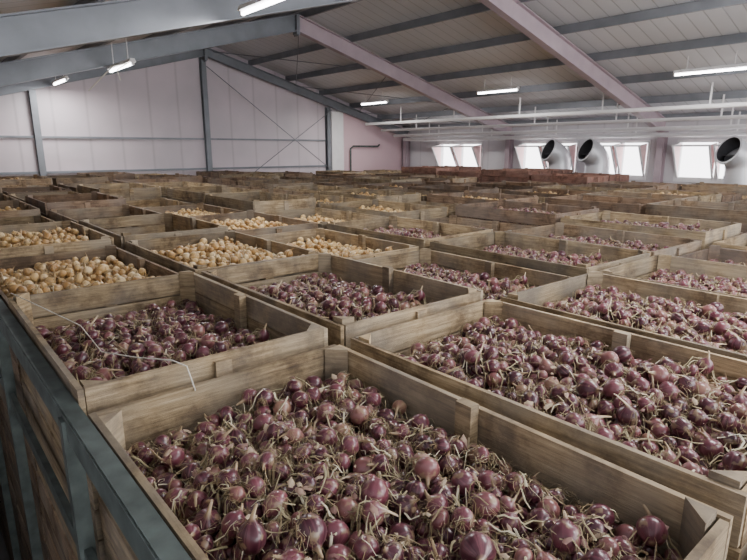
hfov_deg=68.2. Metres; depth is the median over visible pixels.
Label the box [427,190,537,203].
wooden crate
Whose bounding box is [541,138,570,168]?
ventilation duct
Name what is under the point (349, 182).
wooden crate
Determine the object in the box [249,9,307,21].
roof purlin
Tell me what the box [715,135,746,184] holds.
ventilation duct
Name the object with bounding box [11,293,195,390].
cord
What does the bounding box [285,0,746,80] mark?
roof purlin
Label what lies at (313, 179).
wooden crate
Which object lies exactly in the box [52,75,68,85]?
lamp
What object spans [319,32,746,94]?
roof purlin
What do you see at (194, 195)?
wooden crate
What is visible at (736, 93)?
roof purlin
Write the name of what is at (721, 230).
wooden crate
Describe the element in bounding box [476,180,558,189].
wooden crate
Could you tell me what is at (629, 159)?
window
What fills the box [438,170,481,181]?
wooden crate
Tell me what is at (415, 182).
wooden crate
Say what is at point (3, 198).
wooden crate
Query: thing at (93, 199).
wooden crate
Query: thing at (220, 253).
pile
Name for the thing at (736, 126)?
conduit
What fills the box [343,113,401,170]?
wall
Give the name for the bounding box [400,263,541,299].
onions
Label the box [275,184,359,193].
wooden crate
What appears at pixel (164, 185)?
wooden crate
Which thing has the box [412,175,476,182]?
wooden crate
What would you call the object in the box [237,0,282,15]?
lamp
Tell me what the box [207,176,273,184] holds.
wooden crate
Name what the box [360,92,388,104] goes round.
lamp
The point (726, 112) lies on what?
roof purlin
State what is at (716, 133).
conduit
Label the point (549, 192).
pile
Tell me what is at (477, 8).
roof purlin
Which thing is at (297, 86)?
rod
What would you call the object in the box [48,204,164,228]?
wooden crate
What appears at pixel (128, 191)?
wooden crate
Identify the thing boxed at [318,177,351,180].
wooden crate
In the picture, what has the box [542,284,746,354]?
onions
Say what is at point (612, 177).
wooden crate
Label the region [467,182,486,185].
wooden crate
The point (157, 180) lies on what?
wooden crate
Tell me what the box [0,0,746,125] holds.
ceiling
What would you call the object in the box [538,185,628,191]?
wooden crate
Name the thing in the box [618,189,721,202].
wooden crate
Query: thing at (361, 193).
pile
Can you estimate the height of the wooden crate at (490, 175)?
1.262 m
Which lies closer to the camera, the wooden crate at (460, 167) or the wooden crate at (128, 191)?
the wooden crate at (128, 191)
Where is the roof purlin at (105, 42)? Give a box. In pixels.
[76,40,114,49]
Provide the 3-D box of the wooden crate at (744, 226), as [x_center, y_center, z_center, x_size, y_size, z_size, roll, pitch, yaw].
[4.661,-0.245,8.378,1.226,1.261,1.880,-11,17,-39]
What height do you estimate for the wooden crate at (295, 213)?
1.269 m
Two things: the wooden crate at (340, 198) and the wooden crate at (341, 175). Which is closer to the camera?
the wooden crate at (340, 198)
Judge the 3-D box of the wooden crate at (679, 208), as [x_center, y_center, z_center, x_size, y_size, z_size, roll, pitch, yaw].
[5.656,-0.623,9.159,1.225,1.274,1.880,-11,17,-40]
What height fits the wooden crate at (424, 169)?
1.262 m
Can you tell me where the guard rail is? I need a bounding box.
[0,298,191,559]
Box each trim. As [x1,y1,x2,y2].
[0,135,325,140]
[0,165,325,174]
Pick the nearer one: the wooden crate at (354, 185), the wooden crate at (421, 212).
the wooden crate at (421, 212)
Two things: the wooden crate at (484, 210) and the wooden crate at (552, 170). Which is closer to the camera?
the wooden crate at (484, 210)
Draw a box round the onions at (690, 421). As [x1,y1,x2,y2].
[394,315,746,476]
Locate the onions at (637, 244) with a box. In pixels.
[548,233,670,250]
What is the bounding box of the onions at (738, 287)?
[643,268,746,296]
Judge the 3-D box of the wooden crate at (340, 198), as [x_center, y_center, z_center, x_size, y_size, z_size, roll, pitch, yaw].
[-1.079,-1.011,10.990,1.227,1.271,1.880,-11,17,-39]
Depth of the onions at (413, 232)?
7.37 m
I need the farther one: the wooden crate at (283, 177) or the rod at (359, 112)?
the rod at (359, 112)
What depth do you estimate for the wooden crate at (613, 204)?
10.38 m
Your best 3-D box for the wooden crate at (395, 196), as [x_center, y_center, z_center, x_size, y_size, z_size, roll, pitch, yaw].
[-0.085,-1.260,11.800,1.225,1.269,1.880,-11,17,-40]
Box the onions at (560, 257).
[482,245,613,266]
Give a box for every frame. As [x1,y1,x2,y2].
[0,0,668,182]
[0,14,513,168]
[0,48,409,166]
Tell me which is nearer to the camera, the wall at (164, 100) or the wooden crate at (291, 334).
the wooden crate at (291, 334)
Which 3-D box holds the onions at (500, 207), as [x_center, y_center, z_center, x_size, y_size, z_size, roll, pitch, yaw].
[2.417,-0.883,8.868,1.133,0.576,1.744,-11,17,-39]
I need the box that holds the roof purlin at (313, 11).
[212,0,361,47]
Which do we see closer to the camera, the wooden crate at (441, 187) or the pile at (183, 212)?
the pile at (183, 212)
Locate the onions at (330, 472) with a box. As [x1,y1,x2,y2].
[125,371,682,559]
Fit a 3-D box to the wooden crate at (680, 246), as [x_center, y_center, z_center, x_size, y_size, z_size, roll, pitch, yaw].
[2.674,0.065,6.714,1.226,1.266,1.880,-11,17,-38]
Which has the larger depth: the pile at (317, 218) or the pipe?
the pipe
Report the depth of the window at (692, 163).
16.98 m
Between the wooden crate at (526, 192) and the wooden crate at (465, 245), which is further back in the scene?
the wooden crate at (526, 192)
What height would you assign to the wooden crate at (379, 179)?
1.267 m
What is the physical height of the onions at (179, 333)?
0.588 m
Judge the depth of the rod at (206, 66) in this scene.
21.41 m
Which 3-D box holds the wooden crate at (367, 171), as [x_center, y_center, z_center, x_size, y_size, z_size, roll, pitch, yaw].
[0.617,-4.279,24.721,1.226,1.267,1.880,-11,17,-40]
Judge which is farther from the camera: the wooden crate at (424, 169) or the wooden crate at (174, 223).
the wooden crate at (424, 169)
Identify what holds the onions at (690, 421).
in the wooden crate at (725, 491)
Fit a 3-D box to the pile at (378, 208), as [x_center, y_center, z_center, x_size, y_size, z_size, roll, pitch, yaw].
[0.172,-0.989,9.484,1.133,0.590,1.744,-11,17,-39]
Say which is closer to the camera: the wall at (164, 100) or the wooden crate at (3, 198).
the wooden crate at (3, 198)
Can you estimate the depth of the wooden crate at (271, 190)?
12.87 m
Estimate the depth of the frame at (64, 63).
13.99 m
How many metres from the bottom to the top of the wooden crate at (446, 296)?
1.271 m
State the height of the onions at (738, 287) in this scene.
0.588 m
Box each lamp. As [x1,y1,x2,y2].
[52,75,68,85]
[107,38,135,72]
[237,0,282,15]
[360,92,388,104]
[476,76,519,94]
[673,50,746,75]
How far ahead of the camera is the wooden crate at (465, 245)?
5.81 m
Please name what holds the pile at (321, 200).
in the wooden crate stack
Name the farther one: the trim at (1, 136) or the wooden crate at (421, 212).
the trim at (1, 136)
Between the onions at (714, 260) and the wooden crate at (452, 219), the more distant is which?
the wooden crate at (452, 219)
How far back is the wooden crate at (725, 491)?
2.60 m
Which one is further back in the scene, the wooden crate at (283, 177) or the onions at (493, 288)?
the wooden crate at (283, 177)
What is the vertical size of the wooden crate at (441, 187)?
1.275 m
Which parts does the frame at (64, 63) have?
apex plate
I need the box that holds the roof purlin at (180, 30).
[140,28,188,39]
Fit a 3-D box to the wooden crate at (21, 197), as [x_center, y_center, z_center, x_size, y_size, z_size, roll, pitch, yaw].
[-6.562,-1.125,11.376,1.226,1.267,1.880,-11,17,-39]
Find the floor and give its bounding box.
[0,528,9,559]
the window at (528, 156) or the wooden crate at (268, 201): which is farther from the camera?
the window at (528, 156)
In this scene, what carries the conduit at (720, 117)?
attached to the ceiling
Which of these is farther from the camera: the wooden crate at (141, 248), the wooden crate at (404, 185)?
the wooden crate at (404, 185)
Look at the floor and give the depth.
8.48 m
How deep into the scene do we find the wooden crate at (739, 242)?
6.57 m
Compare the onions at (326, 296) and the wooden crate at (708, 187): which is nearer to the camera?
the onions at (326, 296)
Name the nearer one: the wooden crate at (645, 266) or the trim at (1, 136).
the wooden crate at (645, 266)
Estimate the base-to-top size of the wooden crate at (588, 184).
1.275 m
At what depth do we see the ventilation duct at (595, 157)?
18.13 m
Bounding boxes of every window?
[431,142,482,169]
[514,141,578,172]
[597,140,650,179]
[672,139,746,183]
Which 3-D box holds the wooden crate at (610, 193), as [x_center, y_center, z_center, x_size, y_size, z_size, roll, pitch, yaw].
[5.398,-1.143,11.415,1.226,1.266,1.880,-11,17,-39]
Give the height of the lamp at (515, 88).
0.425 m
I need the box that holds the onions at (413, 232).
[364,225,448,237]
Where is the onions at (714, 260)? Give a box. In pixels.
[708,259,745,265]
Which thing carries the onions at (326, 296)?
in the wooden crate stack
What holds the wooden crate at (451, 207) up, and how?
on the wooden crates
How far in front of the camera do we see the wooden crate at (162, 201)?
11.45 m
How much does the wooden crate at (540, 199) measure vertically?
1.269 m
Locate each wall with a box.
[0,47,402,176]
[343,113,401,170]
[408,119,746,183]
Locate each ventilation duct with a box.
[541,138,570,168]
[577,138,609,173]
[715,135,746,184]
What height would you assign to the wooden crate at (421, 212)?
1.270 m
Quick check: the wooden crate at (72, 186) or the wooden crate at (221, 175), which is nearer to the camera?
the wooden crate at (72, 186)
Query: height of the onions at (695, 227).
0.588 m
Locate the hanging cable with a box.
[88,62,130,90]
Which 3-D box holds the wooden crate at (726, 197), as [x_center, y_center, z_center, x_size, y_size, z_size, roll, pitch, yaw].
[7.386,-1.457,13.078,1.226,1.262,1.880,-11,17,-39]
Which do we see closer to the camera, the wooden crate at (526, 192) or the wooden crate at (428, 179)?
the wooden crate at (526, 192)
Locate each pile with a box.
[0,206,20,210]
[0,226,88,247]
[0,253,159,297]
[150,236,303,267]
[165,207,234,216]
[199,217,292,229]
[287,235,393,256]
[294,214,371,222]
[316,199,338,202]
[351,192,407,195]
[359,205,429,211]
[462,194,497,199]
[535,190,575,194]
[655,192,687,195]
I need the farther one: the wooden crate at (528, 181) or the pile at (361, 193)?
the wooden crate at (528, 181)
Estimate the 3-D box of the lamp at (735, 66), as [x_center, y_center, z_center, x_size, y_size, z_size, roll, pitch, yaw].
[7.672,-4.935,12.557,0.140,0.425,1.550,-11,17,-39]
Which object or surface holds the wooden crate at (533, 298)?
on the wooden crates
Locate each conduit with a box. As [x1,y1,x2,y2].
[365,82,746,125]
[380,94,746,131]
[393,107,746,136]
[402,111,746,140]
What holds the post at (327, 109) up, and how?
on the floor
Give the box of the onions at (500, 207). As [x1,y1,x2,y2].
[468,206,559,225]
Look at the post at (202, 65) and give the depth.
20.14 m
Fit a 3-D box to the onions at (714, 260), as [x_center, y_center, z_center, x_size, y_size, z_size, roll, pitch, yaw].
[3.925,0.151,5.223,1.133,0.588,1.744,-11,17,-39]
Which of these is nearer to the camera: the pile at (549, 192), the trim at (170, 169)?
the pile at (549, 192)
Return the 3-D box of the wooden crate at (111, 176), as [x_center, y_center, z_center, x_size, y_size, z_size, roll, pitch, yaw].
[-8.327,-2.717,17.268,1.226,1.262,1.880,-11,17,-39]
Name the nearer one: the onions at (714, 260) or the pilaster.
the onions at (714, 260)
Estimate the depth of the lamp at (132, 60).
11.57 m
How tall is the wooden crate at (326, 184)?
1.262 m
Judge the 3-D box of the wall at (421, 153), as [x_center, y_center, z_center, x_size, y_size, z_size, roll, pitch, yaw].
[9.339,-1.908,18.716,0.200,7.070,24.300,-11,17,-39]
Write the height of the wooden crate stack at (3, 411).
3.732 m
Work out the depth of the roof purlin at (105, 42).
12.41 m
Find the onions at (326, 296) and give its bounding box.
[249,272,432,321]
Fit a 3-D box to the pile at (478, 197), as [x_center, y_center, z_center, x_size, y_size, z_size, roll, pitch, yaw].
[2.160,-1.417,11.121,1.133,0.601,1.744,-11,17,-39]
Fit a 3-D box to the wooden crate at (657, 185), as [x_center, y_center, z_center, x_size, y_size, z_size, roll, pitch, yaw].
[7.129,-2.060,15.315,1.226,1.262,1.880,-11,17,-39]
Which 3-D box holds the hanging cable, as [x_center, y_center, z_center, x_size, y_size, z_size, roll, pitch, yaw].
[-5.193,-4.105,11.019,0.122,0.716,1.032,10,17,37]
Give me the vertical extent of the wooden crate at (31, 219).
1.269 m
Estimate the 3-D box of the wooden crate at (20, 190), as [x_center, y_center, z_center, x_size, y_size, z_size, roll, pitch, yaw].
[-7.813,-1.494,12.799,1.226,1.275,1.880,-11,17,-39]
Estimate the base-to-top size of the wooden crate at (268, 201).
1.267 m
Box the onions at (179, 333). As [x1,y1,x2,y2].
[35,299,270,383]
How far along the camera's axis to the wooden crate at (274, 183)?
14.41 m
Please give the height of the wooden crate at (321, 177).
1.266 m
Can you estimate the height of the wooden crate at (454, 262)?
1.270 m
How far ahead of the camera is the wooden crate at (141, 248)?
5.83 m
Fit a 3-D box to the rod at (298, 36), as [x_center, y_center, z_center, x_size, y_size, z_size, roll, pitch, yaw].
[-2.571,-7.390,18.637,0.028,0.942,6.512,-2,14,-9]
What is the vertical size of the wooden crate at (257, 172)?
1.267 m
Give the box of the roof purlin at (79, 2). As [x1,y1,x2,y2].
[0,0,104,62]
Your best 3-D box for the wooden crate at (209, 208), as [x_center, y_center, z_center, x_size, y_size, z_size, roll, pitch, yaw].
[-3.066,-0.575,9.355,1.226,1.266,1.880,-11,17,-39]
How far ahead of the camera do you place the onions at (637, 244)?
6.57 m
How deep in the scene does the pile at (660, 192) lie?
12.13 m
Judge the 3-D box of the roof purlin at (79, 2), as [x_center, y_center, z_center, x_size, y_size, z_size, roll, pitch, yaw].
[-3.505,-3.549,6.943,0.130,0.205,24.080,-11,17,-39]
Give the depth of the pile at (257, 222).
7.72 m
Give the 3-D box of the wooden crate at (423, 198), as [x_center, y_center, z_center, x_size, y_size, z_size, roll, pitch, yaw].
[0.910,-1.390,12.639,1.225,1.274,1.880,-11,17,-39]
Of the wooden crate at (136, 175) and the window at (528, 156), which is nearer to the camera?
the wooden crate at (136, 175)
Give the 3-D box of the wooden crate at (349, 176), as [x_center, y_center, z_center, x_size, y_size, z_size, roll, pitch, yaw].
[0.137,-3.020,19.391,1.226,1.262,1.880,-11,17,-40]
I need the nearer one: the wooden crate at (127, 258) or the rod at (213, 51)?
the wooden crate at (127, 258)
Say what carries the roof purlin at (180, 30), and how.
attached to the ceiling
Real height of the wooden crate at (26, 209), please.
1.266 m
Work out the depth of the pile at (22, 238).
6.07 m
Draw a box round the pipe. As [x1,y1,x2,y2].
[350,144,379,170]
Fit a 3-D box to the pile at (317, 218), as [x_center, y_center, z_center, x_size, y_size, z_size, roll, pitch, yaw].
[-0.822,-0.724,8.678,1.133,0.590,1.744,-11,17,-39]
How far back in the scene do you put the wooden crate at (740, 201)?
12.40 m
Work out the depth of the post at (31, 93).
16.85 m
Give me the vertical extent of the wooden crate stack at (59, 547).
3.792 m
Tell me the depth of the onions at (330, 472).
1.79 m
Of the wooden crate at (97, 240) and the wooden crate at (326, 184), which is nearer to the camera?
the wooden crate at (97, 240)
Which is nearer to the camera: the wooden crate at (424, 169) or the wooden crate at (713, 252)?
the wooden crate at (713, 252)
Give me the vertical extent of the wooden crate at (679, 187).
1.275 m
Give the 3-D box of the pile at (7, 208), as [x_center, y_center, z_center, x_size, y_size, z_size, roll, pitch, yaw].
[-6.305,-0.910,9.047,1.133,0.590,1.744,-11,17,-39]
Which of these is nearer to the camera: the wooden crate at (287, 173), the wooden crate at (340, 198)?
the wooden crate at (340, 198)
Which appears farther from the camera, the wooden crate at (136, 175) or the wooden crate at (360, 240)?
the wooden crate at (136, 175)
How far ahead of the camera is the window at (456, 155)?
23.99 m
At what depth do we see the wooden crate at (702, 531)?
2.14 m
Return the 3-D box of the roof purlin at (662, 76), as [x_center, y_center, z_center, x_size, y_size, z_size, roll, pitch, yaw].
[6.745,-5.563,15.431,0.130,0.205,24.080,-11,17,-39]
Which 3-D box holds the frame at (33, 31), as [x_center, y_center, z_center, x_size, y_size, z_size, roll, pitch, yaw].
[1.732,-1.552,11.808,20.105,9.568,0.240,-11,17,-39]
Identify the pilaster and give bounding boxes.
[331,112,343,169]
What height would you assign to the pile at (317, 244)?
0.590 m
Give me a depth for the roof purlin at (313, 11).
14.61 m
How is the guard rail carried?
on the floor
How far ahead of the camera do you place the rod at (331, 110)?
22.27 m
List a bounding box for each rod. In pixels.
[206,66,331,169]
[213,51,370,69]
[255,110,331,171]
[296,36,298,81]
[297,86,437,102]
[359,112,481,124]
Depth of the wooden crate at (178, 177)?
16.19 m
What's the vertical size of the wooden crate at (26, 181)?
1.274 m
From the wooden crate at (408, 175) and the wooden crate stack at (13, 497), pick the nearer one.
the wooden crate stack at (13, 497)
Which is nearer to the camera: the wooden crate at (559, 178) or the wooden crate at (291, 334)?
the wooden crate at (291, 334)
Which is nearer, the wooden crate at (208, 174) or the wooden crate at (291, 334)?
the wooden crate at (291, 334)
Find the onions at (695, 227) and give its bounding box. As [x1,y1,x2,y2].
[601,218,712,230]
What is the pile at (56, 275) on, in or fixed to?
in the wooden crate stack at (3, 411)
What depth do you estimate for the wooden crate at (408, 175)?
20.12 m
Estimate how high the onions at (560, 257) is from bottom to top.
0.588 m
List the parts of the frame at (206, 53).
apex plate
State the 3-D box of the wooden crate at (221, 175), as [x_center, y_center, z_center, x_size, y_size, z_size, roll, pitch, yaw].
[-4.095,-2.860,18.332,1.226,1.267,1.880,-11,17,-39]
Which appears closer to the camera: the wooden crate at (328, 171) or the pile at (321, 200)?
the pile at (321, 200)
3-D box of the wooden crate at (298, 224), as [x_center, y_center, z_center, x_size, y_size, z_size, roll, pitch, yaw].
[-1.815,-0.256,7.920,1.225,1.274,1.880,-11,17,-39]
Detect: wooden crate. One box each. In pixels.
[0,175,52,187]
[0,185,71,195]
[0,193,17,201]
[0,200,40,217]
[0,215,55,225]
[0,221,113,258]
[0,245,179,470]
[8,270,327,559]
[9,191,81,202]
[25,191,125,219]
[44,173,107,186]
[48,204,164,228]
[58,181,113,192]
[76,172,134,180]
[77,183,161,206]
[79,213,227,250]
[88,344,733,559]
[113,178,181,182]
[126,198,191,206]
[126,231,319,283]
[135,173,167,178]
[138,181,218,198]
[139,173,202,182]
[139,203,245,213]
[167,186,260,203]
[179,210,317,243]
[196,170,250,177]
[201,253,482,352]
[206,191,315,211]
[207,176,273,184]
[219,174,279,178]
[226,184,267,189]
[238,179,313,188]
[251,171,283,176]
[255,228,418,269]
[259,188,314,194]
[259,207,386,229]
[273,171,312,176]
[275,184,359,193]
[280,176,311,179]
[294,178,347,182]
[297,194,369,207]
[299,176,337,178]
[314,182,343,185]
[316,170,365,173]
[316,172,370,177]
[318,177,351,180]
[320,188,420,202]
[323,199,447,219]
[327,215,492,249]
[334,181,372,184]
[338,184,402,189]
[347,175,407,177]
[351,299,746,559]
[352,176,421,182]
[358,182,431,187]
[358,248,571,304]
[364,170,400,172]
[375,173,433,177]
[391,188,448,201]
[394,181,470,185]
[394,201,457,216]
[401,166,458,174]
[408,184,498,192]
[409,177,449,181]
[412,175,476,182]
[426,215,534,244]
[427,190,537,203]
[430,231,650,286]
[431,165,480,169]
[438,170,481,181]
[455,199,598,226]
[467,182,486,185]
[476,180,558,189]
[481,168,550,182]
[501,271,746,360]
[504,187,602,196]
[504,222,701,270]
[507,168,572,173]
[509,194,546,202]
[525,181,583,184]
[531,173,608,183]
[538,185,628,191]
[545,194,669,214]
[556,172,629,181]
[561,210,741,249]
[566,183,655,189]
[581,190,697,200]
[592,181,676,189]
[599,254,746,298]
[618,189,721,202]
[631,181,692,189]
[645,198,746,223]
[655,189,742,201]
[678,245,746,265]
[682,182,746,195]
[700,219,746,234]
[712,233,746,250]
[733,198,746,202]
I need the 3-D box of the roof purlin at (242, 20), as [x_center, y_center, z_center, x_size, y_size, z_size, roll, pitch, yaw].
[0.196,-5.553,9.705,0.130,0.205,24.080,-11,17,-39]
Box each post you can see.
[28,90,46,175]
[199,57,212,170]
[325,107,331,170]
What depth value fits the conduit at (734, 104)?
16.68 m
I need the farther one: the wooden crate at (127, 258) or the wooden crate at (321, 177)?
the wooden crate at (321, 177)
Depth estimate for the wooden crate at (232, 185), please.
14.28 m
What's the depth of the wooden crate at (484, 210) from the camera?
8.66 m
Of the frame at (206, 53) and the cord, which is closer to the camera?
the cord
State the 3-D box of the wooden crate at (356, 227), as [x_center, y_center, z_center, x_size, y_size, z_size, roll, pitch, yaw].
[0.429,-0.106,7.314,1.228,1.270,1.880,-11,17,-39]
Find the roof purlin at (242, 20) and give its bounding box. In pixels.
[199,18,251,29]
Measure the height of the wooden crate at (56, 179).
1.274 m
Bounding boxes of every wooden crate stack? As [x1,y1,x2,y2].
[0,396,49,559]
[0,414,25,559]
[36,470,76,559]

